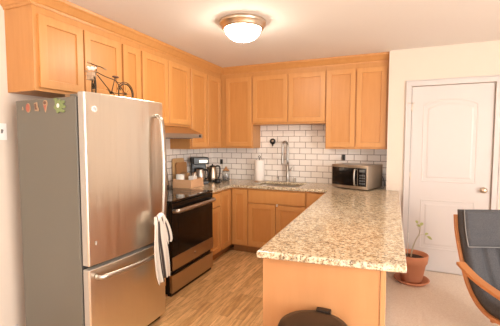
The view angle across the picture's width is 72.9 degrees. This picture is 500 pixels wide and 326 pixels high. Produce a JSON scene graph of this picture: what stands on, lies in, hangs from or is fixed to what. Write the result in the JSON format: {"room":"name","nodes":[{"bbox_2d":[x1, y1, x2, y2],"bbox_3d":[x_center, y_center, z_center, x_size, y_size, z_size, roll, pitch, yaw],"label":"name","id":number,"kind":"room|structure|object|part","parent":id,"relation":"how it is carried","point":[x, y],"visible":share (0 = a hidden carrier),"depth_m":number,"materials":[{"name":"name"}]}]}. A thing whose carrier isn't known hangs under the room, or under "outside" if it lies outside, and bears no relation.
{"room":"kitchen","nodes":[
{"label":"kitchen","id":0,"kind":"room"},
{"bbox_2d":[0,5,212,325],"bbox_3d":[-2.149,0.119,1.516,0.128,2.435,8.100,2,4,23],"label":"wall","id":1,"kind":"structure","parent":0,"point":[12,299],"depth_m":2.42,"materials":[{"name":"beige paint"}]},
{"bbox_2d":[0,123,6,139],"bbox_3d":[-1.730,-0.216,2.324,0.018,0.116,0.116,2,4,23],"label":"light switch","id":2,"kind":"object","parent":1,"relation":"attached to","point":[3,130],"visible":1,"depth_m":2.36,"materials":[{"name":"white plastic"}]},
{"bbox_2d":[4,4,121,97],"bbox_3d":[-1.412,-0.804,2.668,0.304,0.580,0.790,2,4,23],"label":"upper cabinet","id":3,"kind":"object","parent":1,"relation":"attached to","point":[48,53],"visible":0.75,"depth_m":2.39,"materials":[{"name":"brown wood"}]},
{"bbox_3d":[-1.353,-0.767,2.442,0.019,0.487,0.351,2,4,23],"label":"door","id":4,"kind":"part","parent":3,"relation":"part of","materials":[{"name":"brown wood"}]},
{"bbox_3d":[-1.206,-0.790,2.790,0.019,0.487,0.379,2,4,23],"label":"door","id":5,"kind":"part","parent":3,"relation":"part of","materials":[{"name":"brown wood"}]},
{"bbox_2d":[120,38,140,98],"bbox_3d":[-1.211,-0.618,3.155,0.304,1.015,0.238,2,4,23],"label":"upper cabinet","id":6,"kind":"object","parent":1,"relation":"attached to","point":[130,52],"visible":0.3,"depth_m":3.08,"materials":[{"name":"brown wood"}]},
{"bbox_2d":[139,45,189,126],"bbox_3d":[-1.000,-0.779,3.645,0.304,0.755,0.844,2,4,23],"label":"upper cabinet","id":7,"kind":"object","parent":1,"relation":"attached to","point":[165,79],"visible":0.65,"depth_m":3.57,"materials":[{"name":"brown wood"}]},
{"bbox_3d":[-0.948,-0.741,3.404,0.019,0.662,0.396,2,4,23],"label":"door","id":8,"kind":"part","parent":7,"relation":"part of","materials":[{"name":"brown wood"}]},
{"bbox_3d":[-0.788,-0.765,3.781,0.019,0.662,0.402,2,4,23],"label":"door","id":9,"kind":"part","parent":7,"relation":"part of","materials":[{"name":"brown wood"}]},
{"bbox_2d":[165,126,201,138],"bbox_3d":[-0.919,-0.328,3.601,0.510,0.136,0.752,2,4,23],"label":"range hood","id":10,"kind":"object","parent":7,"relation":"attached to","point":[171,132],"visible":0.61,"depth_m":3.56,"materials":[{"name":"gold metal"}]},
{"bbox_2d":[166,148,212,186],"bbox_3d":[-0.984,0.060,4.120,0.008,0.457,2.200,2,4,23],"label":"tile backsplash","id":11,"kind":"structure","parent":1,"relation":"attached to","point":[186,154],"depth_m":4.45,"materials":[{"name":"white tile"}]},
{"bbox_2d":[0,0,389,75],"bbox_3d":[-0.073,-1.152,3.064,2.444,0.094,2.717,2,4,23],"label":"trim","id":12,"kind":"structure","parent":1,"relation":"attached to","point":[68,9],"depth_m":3.52,"materials":[{"name":"brown wood"}]},
{"bbox_2d":[170,64,220,148],"bbox_3d":[-0.627,-0.706,4.534,0.304,1.015,1.069,2,4,23],"label":"upper cabinet","id":13,"kind":"object","parent":1,"relation":"attached to","point":[205,86],"visible":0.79,"depth_m":4.28,"materials":[{"name":"brown wood"}]},
{"bbox_3d":[-0.624,-0.660,4.177,0.019,0.922,0.370,2,4,23],"label":"door","id":14,"kind":"part","parent":13,"relation":"part of","materials":[{"name":"brown wood"}]},
{"bbox_3d":[-0.476,-0.683,4.526,0.019,0.922,0.357,2,4,23],"label":"door","id":15,"kind":"part","parent":13,"relation":"part of","materials":[{"name":"brown wood"}]},
{"bbox_2d":[67,0,499,66],"bbox_3d":[0.646,-1.067,0.202,6.200,0.100,8.200,2,4,23],"label":"ceiling","id":16,"kind":"structure","parent":0,"point":[294,30],"depth_m":2.91,"materials":[{"name":"white paint"}]},
{"bbox_2d":[219,13,265,42],"bbox_3d":[-0.059,-1.096,2.838,0.392,0.178,0.392,2,4,23],"label":"ceiling lamp","id":17,"kind":"object","parent":16,"relation":"attached to","point":[239,27],"visible":1,"depth_m":2.72,"materials":[{"name":"white glass"}]},
{"bbox_2d":[213,124,386,185],"bbox_3d":[0.589,-0.085,4.702,2.447,2.435,0.128,2,4,23],"label":"wall","id":18,"kind":"structure","parent":0,"point":[311,162],"depth_m":4.62,"materials":[{"name":"white tile"}]},
{"bbox_2d":[221,73,259,147],"bbox_3d":[-0.134,-0.719,4.740,0.480,1.015,0.304,2,4,23],"label":"upper cabinet","id":19,"kind":"object","parent":18,"relation":"attached to","point":[238,130],"visible":0.91,"depth_m":4.61,"materials":[{"name":"brown wood"}]},
{"bbox_3d":[-0.152,-0.687,4.595,0.380,0.922,0.019,2,4,23],"label":"door","id":20,"kind":"part","parent":19,"relation":"part of","materials":[{"name":"brown wood"}]},
{"bbox_2d":[270,138,275,145],"bbox_3d":[0.312,-0.290,4.718,0.084,0.107,0.032,2,4,23],"label":"power outlet","id":21,"kind":"object","parent":18,"relation":"attached to","point":[272,141],"visible":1,"depth_m":4.71,"materials":[{"name":"black plastic"}]},
{"bbox_2d":[253,67,325,125],"bbox_3d":[0.534,-0.858,4.448,0.968,0.700,0.304,2,4,23],"label":"upper cabinet","id":22,"kind":"object","parent":18,"relation":"attached to","point":[294,96],"visible":0.86,"depth_m":4.30,"materials":[{"name":"brown wood"}]},
{"bbox_3d":[0.260,-0.833,4.411,0.477,0.607,0.019,2,4,23],"label":"door","id":23,"kind":"part","parent":22,"relation":"part of","materials":[{"name":"brown wood"}]},
{"bbox_3d":[0.705,-0.821,4.223,0.462,0.607,0.019,2,4,23],"label":"door","id":24,"kind":"part","parent":22,"relation":"part of","materials":[{"name":"brown wood"}]},
{"bbox_2d":[325,61,388,148],"bbox_3d":[1.307,-0.680,4.132,0.709,1.015,0.304,2,4,23],"label":"upper cabinet","id":25,"kind":"object","parent":18,"relation":"attached to","point":[356,94],"visible":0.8,"depth_m":3.99,"materials":[{"name":"brown wood"}]},
{"bbox_3d":[1.089,-0.654,4.071,0.336,0.922,0.019,2,4,23],"label":"door","id":26,"kind":"part","parent":25,"relation":"part of","materials":[{"name":"brown wood"}]},
{"bbox_3d":[1.409,-0.645,3.936,0.326,0.922,0.019,2,4,23],"label":"door","id":27,"kind":"part","parent":25,"relation":"part of","materials":[{"name":"brown wood"}]},
{"bbox_2d":[149,247,499,325],"bbox_3d":[0.600,1.435,0.382,6.100,0.054,8.000,2,4,23],"label":"floor","id":28,"kind":"structure","parent":0,"point":[230,293],"depth_m":3.04,"materials":[{"name":"brown wood"}]},
{"bbox_2d":[16,91,166,325],"bbox_3d":[-1.088,0.409,2.495,0.759,1.730,0.710,2,4,25],"label":"refrigerator","id":29,"kind":"object","parent":28,"relation":"on","point":[93,173],"visible":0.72,"depth_m":2.22,"materials":[{"name":"grey metal"}]},
{"bbox_2d":[26,103,30,112],"bbox_3d":[-1.458,-0.362,2.222,0.044,0.061,0.008,2,4,25],"label":"magnet","id":30,"kind":"object","parent":29,"relation":"attached to","point":[28,107],"visible":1,"depth_m":2.22,"materials":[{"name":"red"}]},
{"bbox_2d":[34,102,38,110],"bbox_3d":[-1.381,-0.363,2.186,0.047,0.059,0.008,2,4,25],"label":"magnet","id":31,"kind":"object","parent":29,"relation":"attached to","point":[36,108],"visible":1,"depth_m":2.18,"materials":[{"name":"beige"}]},
{"bbox_2d":[43,100,47,111],"bbox_3d":[-1.301,-0.360,2.149,0.041,0.078,0.008,2,4,25],"label":"magnet","id":32,"kind":"object","parent":29,"relation":"attached to","point":[45,103],"visible":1,"depth_m":2.14,"materials":[{"name":"beige"}]},
{"bbox_2d":[54,98,65,112],"bbox_3d":[-1.178,-0.356,2.090,0.107,0.095,0.010,2,4,25],"label":"magnet","id":33,"kind":"object","parent":29,"relation":"attached to","point":[59,105],"visible":1,"depth_m":2.09,"materials":[{"name":"green"}]},
{"bbox_2d":[85,61,133,97],"bbox_3d":[-0.988,-0.551,2.378,0.115,0.254,0.437,1,4,13],"label":"bicycle","id":34,"kind":"object","parent":29,"relation":"on","point":[91,76],"visible":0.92,"depth_m":2.27,"materials":[{"name":"grey metal"}]},
{"bbox_2d":[85,66,96,80],"bbox_3d":[-1.031,-0.584,2.197,0.063,0.088,0.054,2,4,23],"label":"basket","id":35,"kind":"object","parent":34,"relation":"on","point":[91,76],"depth_m":2.18,"materials":[{"name":"white"}]},
{"bbox_3d":[-0.951,-0.553,2.411,0.006,0.127,0.359,1,4,21],"label":"frame","id":36,"kind":"part","parent":34,"relation":"part of","materials":[{"name":"grey metal"}]},
{"bbox_3d":[-0.850,0.085,2.362,0.070,1.065,0.710,2,4,25],"label":"fridge door","id":37,"kind":"part","parent":29,"relation":"part of","materials":[{"name":"silver metal"}]},
{"bbox_3d":[-0.850,0.933,2.417,0.070,0.585,0.710,2,4,25],"label":"freezer drawer","id":38,"kind":"part","parent":29,"relation":"part of","materials":[{"name":"silver metal"}]},
{"bbox_3d":[-0.788,0.694,2.365,0.090,0.036,0.630,2,4,25],"label":"handle","id":39,"kind":"part","parent":29,"relation":"part of","materials":[{"name":"silver metal"}]},
{"bbox_3d":[-0.673,0.061,2.574,0.088,0.859,0.044,2,4,25],"label":"handle","id":40,"kind":"part","parent":29,"relation":"part of","materials":[{"name":"silver metal"}]},
{"bbox_2d":[154,213,172,284],"bbox_3d":[-0.661,0.631,2.540,0.078,0.518,0.222,2,4,23],"label":"kitchen towel","id":41,"kind":"object","parent":29,"relation":"hanging from","point":[162,234],"visible":1,"depth_m":2.52,"materials":[{"name":"white fabric"}]},
{"bbox_2d":[165,173,215,296],"bbox_3d":[-0.824,0.656,3.531,0.715,1.105,0.762,2,4,23],"label":"range","id":42,"kind":"object","parent":28,"relation":"on","point":[189,212],"visible":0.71,"depth_m":3.36,"materials":[{"name":"black metal"}]},
{"bbox_3d":[-0.600,1.197,3.471,0.040,0.033,0.742,2,4,23],"label":"toe plate","id":43,"kind":"part","parent":42,"relation":"part of","materials":[{"name":"black plastic"}]},
{"bbox_2d":[167,187,212,202],"bbox_3d":[-0.856,0.325,3.523,0.645,0.021,0.762,2,4,23],"label":"cooktop","id":44,"kind":"object","parent":42,"relation":"in","point":[174,195],"depth_m":3.51,"materials":[{"name":"grey"}]},
{"bbox_3d":[-0.577,0.659,3.427,0.036,0.623,0.754,2,4,23],"label":"oven door","id":45,"kind":"part","parent":42,"relation":"part of","materials":[{"name":"black glass"}]},
{"bbox_3d":[-0.579,1.097,3.455,0.033,0.165,0.754,2,4,23],"label":"storage drawer","id":46,"kind":"part","parent":42,"relation":"part of","materials":[{"name":"gold metal"}]},
{"bbox_3d":[-0.560,0.905,3.435,0.008,0.124,0.754,2,4,23],"label":"door trim","id":47,"kind":"part","parent":42,"relation":"part of","materials":[{"name":"gold metal"}]},
{"bbox_3d":[-0.533,0.419,3.392,0.083,0.044,0.736,2,4,23],"label":"oven handle","id":48,"kind":"part","parent":42,"relation":"part of","materials":[{"name":"silver metal"}]},
{"bbox_2d":[210,191,220,259],"bbox_3d":[-0.691,0.752,4.067,0.619,0.844,0.300,2,4,23],"label":"base cabinet","id":49,"kind":"object","parent":28,"relation":"on","point":[216,248],"visible":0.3,"depth_m":4.00,"materials":[{"name":"brown wood"}]},
{"bbox_3d":[-0.409,0.437,3.945,0.019,0.156,0.248,2,4,23],"label":"drawer","id":50,"kind":"part","parent":49,"relation":"part of","materials":[{"name":"brown wood"}]},
{"bbox_2d":[216,188,233,257],"bbox_3d":[-0.453,0.716,4.629,0.619,0.844,0.920,2,4,23],"label":"base cabinet","id":51,"kind":"object","parent":28,"relation":"on","point":[226,195],"visible":0.26,"depth_m":4.24,"materials":[{"name":"brown wood"}]},
{"bbox_3d":[-0.304,0.698,4.210,0.019,0.711,0.252,2,4,23],"label":"door","id":52,"kind":"part","parent":51,"relation":"part of","materials":[{"name":"brown wood"}]},
{"bbox_2d":[232,187,249,251],"bbox_3d":[-0.017,0.718,4.610,0.233,0.844,0.619,2,4,23],"label":"base cabinet","id":53,"kind":"object","parent":28,"relation":"on","point":[239,195],"visible":0.59,"depth_m":4.33,"materials":[{"name":"brown wood"}]},
{"bbox_2d":[248,188,306,252],"bbox_3d":[0.433,0.730,4.416,0.746,0.844,0.626,2,4,23],"label":"base cabinet","id":54,"kind":"object","parent":28,"relation":"on","point":[270,212],"visible":0.59,"depth_m":4.16,"materials":[{"name":"brown wood"}]},
{"bbox_3d":[0.148,0.782,4.218,0.357,0.541,0.019,2,4,23],"label":"door","id":55,"kind":"part","parent":54,"relation":"part of","materials":[{"name":"brown wood"}]},
{"bbox_3d":[0.487,0.791,4.075,0.359,0.541,0.019,2,4,23],"label":"door","id":56,"kind":"part","parent":54,"relation":"part of","materials":[{"name":"brown wood"}]},
{"bbox_2d":[278,307,347,325],"bbox_3d":[0.282,1.026,1.518,0.320,0.624,0.320,-1,4,-22],"label":"pedal bin","id":57,"kind":"object","parent":28,"relation":"on","point":[321,316],"visible":1,"depth_m":1.55,"materials":[{"name":"brown metal"}]},
{"bbox_2d":[306,192,324,208],"bbox_3d":[0.923,0.743,4.213,0.312,0.844,0.619,2,4,23],"label":"base cabinet","id":58,"kind":"object","parent":28,"relation":"on","point":[312,197],"visible":0.14,"depth_m":3.94,"materials":[{"name":"brown wood"}]},
{"bbox_3d":[0.787,0.438,3.925,0.250,0.156,0.019,2,4,23],"label":"drawer","id":59,"kind":"part","parent":58,"relation":"part of","materials":[{"name":"brown wood"}]},
{"bbox_2d":[263,258,385,325],"bbox_3d":[0.347,0.905,1.692,0.600,0.844,0.022,2,4,23],"label":"peninsula end panel","id":60,"kind":"object","parent":28,"relation":"on","point":[356,296],"visible":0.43,"depth_m":1.66,"materials":[{"name":"brown wood"}]},
{"bbox_3d":[0.613,0.912,1.580,0.024,0.844,0.022,2,4,23],"label":"corner post","id":61,"kind":"part","parent":60,"relation":"part of","materials":[{"name":"brown wood"}]},
{"bbox_2d":[394,220,431,286],"bbox_3d":[1.653,0.893,3.442,0.341,0.633,0.336,2,4,23],"label":"potted plant","id":62,"kind":"object","parent":28,"relation":"on","point":[416,260],"visible":0.93,"depth_m":3.37,"materials":[{"name":"brown ceramic"}]},
{"bbox_3d":[1.651,1.059,3.454,0.300,0.280,0.300,2,4,23],"label":"pot","id":63,"kind":"part","parent":62,"relation":"part of","materials":[{"name":"brown ceramic"}]},
{"bbox_3d":[1.700,0.797,3.415,0.148,0.371,0.029,2,4,29],"label":"stem","id":64,"kind":"part","parent":62,"relation":"part of","materials":[{"name":"beige"}]},
{"bbox_2d":[453,209,499,324],"bbox_3d":[1.857,0.831,2.191,0.704,0.915,0.951,0,4,3],"label":"armchair","id":65,"kind":"object","parent":28,"relation":"on","point":[477,232],"visible":1,"depth_m":2.48,"materials":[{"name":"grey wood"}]},
{"bbox_3d":[1.530,1.021,2.129,0.060,0.543,0.770,0,4,3],"label":"arm frame","id":66,"kind":"part","parent":65,"relation":"part of","materials":[{"name":"brown wood"}]},
{"bbox_2d":[463,209,499,246],"bbox_3d":[1.874,0.486,2.510,0.536,0.266,0.084,0,4,3],"label":"pillow","id":67,"kind":"object","parent":65,"relation":"on","point":[481,228],"depth_m":2.50,"materials":[{"name":"grey fabric"}]},
{"bbox_2d":[386,40,499,216],"bbox_3d":[3.281,0.000,3.367,3.553,2.435,0.495,2,4,23],"label":"wall","id":68,"kind":"structure","parent":0,"point":[477,58],"depth_m":3.65,"materials":[{"name":"beige paint"}]},
{"bbox_2d":[402,75,499,248],"bbox_3d":[2.112,0.158,3.591,0.888,2.092,0.023,2,4,23],"label":"trim","id":69,"kind":"structure","parent":68,"relation":"attached to","point":[492,78],"depth_m":3.56,"materials":[{"name":"grey paint"}]},
{"bbox_2d":[407,82,495,275],"bbox_3d":[2.135,0.175,3.645,0.884,2.130,0.187,2,4,23],"label":"door","id":70,"kind":"structure","parent":68,"relation":"in","point":[451,140],"depth_m":3.62,"materials":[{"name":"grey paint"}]},
{"bbox_3d":[2.112,0.676,3.649,0.515,0.550,0.007,2,4,23],"label":"panel","id":71,"kind":"part","parent":70,"relation":"part of","materials":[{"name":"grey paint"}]},
{"bbox_3d":[2.112,-0.235,3.590,0.515,0.895,0.007,2,4,23],"label":"panel","id":72,"kind":"part","parent":70,"relation":"part of","materials":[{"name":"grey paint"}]},
{"bbox_3d":[2.397,0.282,3.471,0.060,0.060,0.058,2,4,23],"label":"knob","id":73,"kind":"part","parent":70,"relation":"part of","materials":[{"name":"silver metal"}]},
{"bbox_3d":[1.093,0.787,3.532,0.561,0.844,1.740,2,4,23],"label":"cabinet","id":74,"kind":"object","parent":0,"visible":0},
{"bbox_2d":[170,178,406,272],"bbox_3d":[0.054,0.361,3.289,2.578,0.035,2.934,2,4,23],"label":"countertop","id":75,"kind":"structure","parent":74,"relation":"on","point":[345,227],"depth_m":2.10,"materials":[{"name":"stone"}]},
{"bbox_2d":[172,158,183,178],"bbox_3d":[-0.897,0.109,4.254,0.033,0.340,0.250,2,4,23],"label":"cutting board","id":76,"kind":"object","parent":75,"relation":"on","point":[174,160],"visible":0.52,"depth_m":4.17,"materials":[{"name":"beige wood"}]},
{"bbox_2d":[175,162,186,173],"bbox_3d":[-0.864,0.133,4.275,0.030,0.290,0.230,2,4,23],"label":"cutting board","id":77,"kind":"object","parent":75,"relation":"on","point":[181,167],"visible":0.47,"depth_m":4.24,"materials":[{"name":"brown wood"}]},
{"bbox_2d":[173,177,202,188],"bbox_3d":[-0.753,0.238,4.136,0.250,0.100,0.310,1,4,19],"label":"box","id":78,"kind":"object","parent":75,"relation":"on","point":[194,183],"visible":0.9,"depth_m":4.01,"materials":[{"name":"brown wood"}]},
{"bbox_2d":[176,174,183,179],"bbox_3d":[-0.841,0.210,4.080,0.100,0.145,0.100,2,4,23],"label":"canister","id":79,"kind":"object","parent":78,"relation":"in","point":[178,176],"visible":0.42,"depth_m":4.04,"materials":[{"name":"white ceramic"}]},
{"bbox_2d":[181,172,189,179],"bbox_3d":[-0.802,0.197,4.198,0.090,0.155,0.060,1,4,17],"label":"carton","id":80,"kind":"object","parent":78,"relation":"in","point":[186,175],"visible":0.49,"depth_m":4.17,"materials":[{"name":"brown cardboard"}]},
{"bbox_2d":[189,175,196,179],"bbox_3d":[-0.696,0.218,4.116,0.070,0.125,0.090,1,4,17],"label":"carton","id":81,"kind":"object","parent":78,"relation":"in","point":[191,177],"visible":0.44,"depth_m":4.08,"materials":[{"name":"white cardboard"}]},
{"bbox_2d":[190,157,208,183],"bbox_3d":[-0.665,0.094,4.456,0.205,0.346,0.250,-1,4,-20],"label":"coffee maker","id":82,"kind":"object","parent":75,"relation":"on","point":[198,164],"visible":0.84,"depth_m":4.37,"materials":[{"name":"black plastic"}]},
{"bbox_3d":[-0.692,0.114,4.532,0.190,0.231,0.090,-1,4,-20],"label":"water tank","id":83,"kind":"part","parent":82,"relation":"part of","materials":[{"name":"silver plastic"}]},
{"bbox_2d":[207,164,220,181],"bbox_3d":[-0.512,0.133,4.663,0.157,0.242,0.165,-3,5,-42],"label":"electric kettle","id":84,"kind":"object","parent":75,"relation":"on","point":[212,169],"visible":0.88,"depth_m":4.62,"materials":[{"name":"silver metal"}]},
{"bbox_2d":[222,167,229,180],"bbox_3d":[-0.338,0.147,4.766,0.108,0.200,0.108,2,4,23],"label":"glass jar","id":85,"kind":"object","parent":75,"relation":"on","point":[225,173],"visible":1,"depth_m":4.72,"materials":[{"name":"white"}]},
{"bbox_2d":[254,156,264,181],"bbox_3d":[0.131,0.074,4.703,0.156,0.355,0.156,2,4,23],"label":"paper towel holder","id":86,"kind":"object","parent":75,"relation":"on","point":[258,164],"visible":1,"depth_m":4.65,"materials":[{"name":"white paper"}]},
{"bbox_2d":[263,184,300,186],"bbox_3d":[0.399,0.403,4.394,0.616,0.186,0.476,2,4,23],"label":"sink","id":87,"kind":"object","parent":75,"relation":"in","point":[263,184],"visible":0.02,"depth_m":4.61,"materials":[{"name":"silver metal"}]},
{"bbox_2d":[281,141,292,181],"bbox_3d":[0.481,-0.020,4.560,0.168,0.560,0.105,-1,4,-19],"label":"kitchen faucet","id":88,"kind":"object","parent":75,"relation":"on","point":[283,142],"visible":1,"depth_m":4.57,"materials":[{"name":"silver metal"}]},
{"bbox_2d":[332,163,384,189],"bbox_3d":[1.279,0.156,4.009,0.461,0.280,0.509,-3,5,-43],"label":"microwave","id":89,"kind":"object","parent":75,"relation":"on","point":[361,176],"visible":1,"depth_m":3.88,"materials":[{"name":"silver metal"}]},
{"bbox_3d":[1.099,0.153,3.941,0.017,0.205,0.334,-3,5,-41],"label":"door glass","id":90,"kind":"part","parent":89,"relation":"part of","materials":[{"name":"black glass"}]},
{"bbox_3d":[1.141,0.156,3.914,0.038,0.268,0.460,-3,5,-43],"label":"frame","id":91,"kind":"part","parent":89,"relation":"part of","materials":[{"name":"silver metal"}]},
{"bbox_3d":[1.179,0.163,3.815,0.050,0.197,0.018,-3,5,-43],"label":"door handle","id":92,"kind":"part","parent":89,"relation":"part of","materials":[{"name":"silver metal"}]},
{"bbox_3d":[1.252,0.163,3.785,0.097,0.205,0.008,3,5,39],"label":"control panel","id":93,"kind":"part","parent":89,"relation":"part of","materials":[{"name":"black glass"}]}
]}

